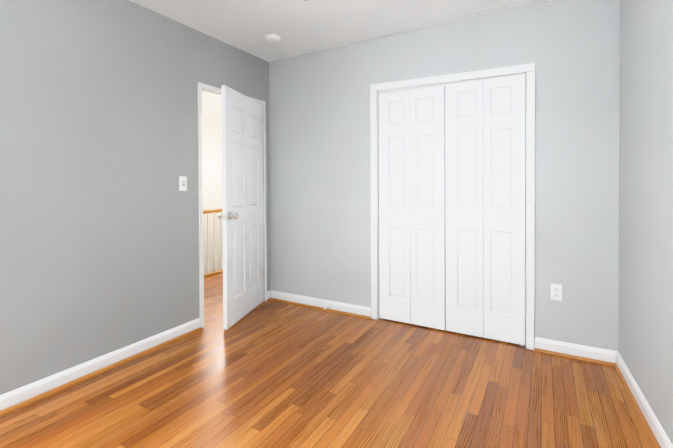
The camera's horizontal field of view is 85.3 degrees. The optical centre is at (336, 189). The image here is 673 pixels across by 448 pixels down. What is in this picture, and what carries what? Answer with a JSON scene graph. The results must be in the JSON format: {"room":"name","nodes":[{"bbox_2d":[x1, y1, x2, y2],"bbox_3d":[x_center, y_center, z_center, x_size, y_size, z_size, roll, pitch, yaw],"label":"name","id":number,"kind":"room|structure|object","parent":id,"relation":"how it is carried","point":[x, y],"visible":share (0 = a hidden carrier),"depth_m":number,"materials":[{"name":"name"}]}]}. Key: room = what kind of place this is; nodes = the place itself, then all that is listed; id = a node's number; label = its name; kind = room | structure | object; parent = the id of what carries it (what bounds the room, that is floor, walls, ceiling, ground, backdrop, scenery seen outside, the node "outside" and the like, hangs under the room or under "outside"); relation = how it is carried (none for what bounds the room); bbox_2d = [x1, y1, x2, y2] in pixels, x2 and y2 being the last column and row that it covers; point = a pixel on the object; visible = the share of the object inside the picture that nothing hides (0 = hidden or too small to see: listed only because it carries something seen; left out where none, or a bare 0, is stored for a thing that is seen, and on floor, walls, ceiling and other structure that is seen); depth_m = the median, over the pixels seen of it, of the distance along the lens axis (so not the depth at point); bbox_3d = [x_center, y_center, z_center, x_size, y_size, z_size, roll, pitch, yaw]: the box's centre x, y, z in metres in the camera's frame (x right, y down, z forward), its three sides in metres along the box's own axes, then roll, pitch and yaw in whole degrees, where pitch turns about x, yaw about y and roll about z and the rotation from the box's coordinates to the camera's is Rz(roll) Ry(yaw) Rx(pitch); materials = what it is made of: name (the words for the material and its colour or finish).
{"room":"empty bedroom","nodes":[
{"label":"empty bedroom","id":0,"kind":"room"},
{"bbox_2d":[0,0,270,394],"bbox_3d":[-1.116,-0.077,3.256,0.122,2.500,6.320,0,1,30],"label":"wall","id":1,"kind":"structure","parent":0,"point":[99,235],"depth_m":2.37,"materials":[{"name":"grey paint"}]},
{"bbox_2d":[0,318,201,415],"bbox_3d":[-1.832,1.147,1.843,0.032,0.095,2.807,0,1,30],"label":"baseboard","id":2,"kind":"structure","parent":1,"relation":"attached to","point":[12,400],"depth_m":2.31,"materials":[{"name":"white wood"}]},
{"bbox_2d":[179,176,186,190],"bbox_3d":[-1.226,-0.046,2.924,0.015,0.115,0.070,0,1,30],"label":"light switch","id":3,"kind":"object","parent":1,"relation":"attached to","point":[182,183],"visible":1,"depth_m":2.92,"materials":[{"name":"white plastic"}]},
{"bbox_2d":[197,82,266,327],"bbox_3d":[-0.999,0.121,3.463,0.148,2.097,0.894,0,1,30],"label":"door frame","id":4,"kind":"structure","parent":1,"relation":"attached to","point":[208,89],"depth_m":3.08,"materials":[{"name":"white wood"}]},
{"bbox_2d":[218,85,264,329],"bbox_3d":[-0.851,0.149,3.392,0.176,2.021,0.784,0,1,12],"label":"door","id":5,"kind":"structure","parent":1,"relation":"in","point":[241,215],"depth_m":3.29,"materials":[{"name":"white wood"}]},
{"bbox_2d":[202,111,222,272],"bbox_3d":[-2.702,0.708,5.101,0.100,4.100,4.700,0,1,30],"label":"wall","id":6,"kind":"structure","parent":0,"point":[212,154],"depth_m":6.10,"materials":[{"name":"white paint"}]},
{"bbox_2d":[202,104,220,114],"bbox_3d":[-2.638,-1.300,5.033,0.072,0.085,4.500,0,1,30],"label":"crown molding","id":7,"kind":"structure","parent":6,"relation":"attached to","point":[210,109],"depth_m":6.03,"materials":[{"name":"white paint"}]},
{"bbox_2d":[0,272,653,447],"bbox_3d":[-0.231,1.224,2.774,4.797,0.100,6.320,0,1,30],"label":"floor","id":8,"kind":"structure","parent":0,"point":[271,374],"depth_m":2.09,"materials":[{"name":"brown wood"}]},
{"bbox_2d":[203,208,222,276],"bbox_3d":[-1.885,0.637,4.636,0.100,1.045,4.440,0,1,30],"label":"railing","id":9,"kind":"object","parent":8,"relation":"on","point":[215,270],"visible":0.04,"depth_m":5.00,"materials":[{"name":"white wood"}]},
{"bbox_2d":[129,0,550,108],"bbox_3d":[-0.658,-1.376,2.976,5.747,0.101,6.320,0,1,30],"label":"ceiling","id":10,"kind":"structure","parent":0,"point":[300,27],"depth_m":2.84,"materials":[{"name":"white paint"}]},
{"bbox_2d":[265,34,280,42],"bbox_3d":[-0.559,-1.312,3.198,0.140,0.035,0.140,0,1,30],"label":"smoke detector","id":11,"kind":"object","parent":10,"relation":"attached to","point":[271,38],"visible":1,"depth_m":3.16,"materials":[{"name":"white plastic"}]},
{"bbox_2d":[269,0,619,350],"bbox_3d":[0.601,-0.085,3.172,2.947,2.500,0.100,0,1,30],"label":"wall","id":12,"kind":"structure","parent":0,"point":[320,170],"depth_m":2.77,"materials":[{"name":"grey paint"}]},
{"bbox_2d":[267,290,370,318],"bbox_3d":[-0.199,1.116,3.566,1.170,0.095,0.037,0,1,30],"label":"baseboard","id":13,"kind":"structure","parent":12,"relation":"attached to","point":[316,303],"depth_m":3.55,"materials":[{"name":"white wood"}]},
{"bbox_2d":[378,91,410,323],"bbox_3d":[0.511,0.156,3.202,0.288,2.018,0.030,0,1,30],"label":"closet door","id":14,"kind":"structure","parent":12,"relation":"in","point":[394,220],"depth_m":3.19,"materials":[{"name":"white wood"}]},
{"bbox_2d":[410,87,445,329],"bbox_3d":[0.754,0.150,3.044,0.288,2.006,0.064,0,1,30],"label":"closet door","id":15,"kind":"structure","parent":12,"relation":"in","point":[427,210],"depth_m":3.04,"materials":[{"name":"white wood"}]},
{"bbox_2d":[370,63,534,349],"bbox_3d":[0.895,0.117,2.999,1.290,2.097,0.117,0,1,30],"label":"trim","id":16,"kind":"structure","parent":12,"relation":"attached to","point":[527,70],"depth_m":2.81,"materials":[{"name":"white wood"}]},
{"bbox_2d":[445,80,483,336],"bbox_3d":[1.010,0.146,2.899,0.288,2.016,0.064,0,1,30],"label":"closet door","id":17,"kind":"structure","parent":12,"relation":"in","point":[464,174],"depth_m":2.90,"materials":[{"name":"white wood"}]},
{"bbox_2d":[484,74,525,346],"bbox_3d":[1.271,0.152,2.770,0.288,2.028,0.030,0,1,30],"label":"closet door","id":18,"kind":"structure","parent":12,"relation":"in","point":[504,190],"depth_m":2.75,"materials":[{"name":"white wood"}]},
{"bbox_2d":[551,283,561,300],"bbox_3d":[1.554,0.727,2.581,0.070,0.115,0.009,0,1,30],"label":"electrical outlet","id":19,"kind":"object","parent":12,"relation":"attached to","point":[556,291],"visible":1,"depth_m":2.58,"materials":[{"name":"white plastic"}]},
{"bbox_2d":[534,337,607,365],"bbox_3d":[1.622,1.120,2.535,0.436,0.095,0.032,0,1,30],"label":"baseboard","id":20,"kind":"structure","parent":12,"relation":"attached to","point":[542,345],"depth_m":2.53,"materials":[{"name":"white wood"}]},
{"bbox_2d":[618,0,672,444],"bbox_3d":[1.253,-0.061,0.971,0.440,2.500,4.685,0,1,30],"label":"wall","id":21,"kind":"structure","parent":0,"point":[645,327],"depth_m":1.86,"materials":[{"name":"grey paint"}]},
{"bbox_2d":[608,350,672,447],"bbox_3d":[0.996,1.146,0.732,0.219,0.095,3.787,0,1,30],"label":"baseboard","id":22,"kind":"structure","parent":21,"relation":"attached to","point":[656,433],"depth_m":1.92,"materials":[{"name":"white wood"}]}
]}

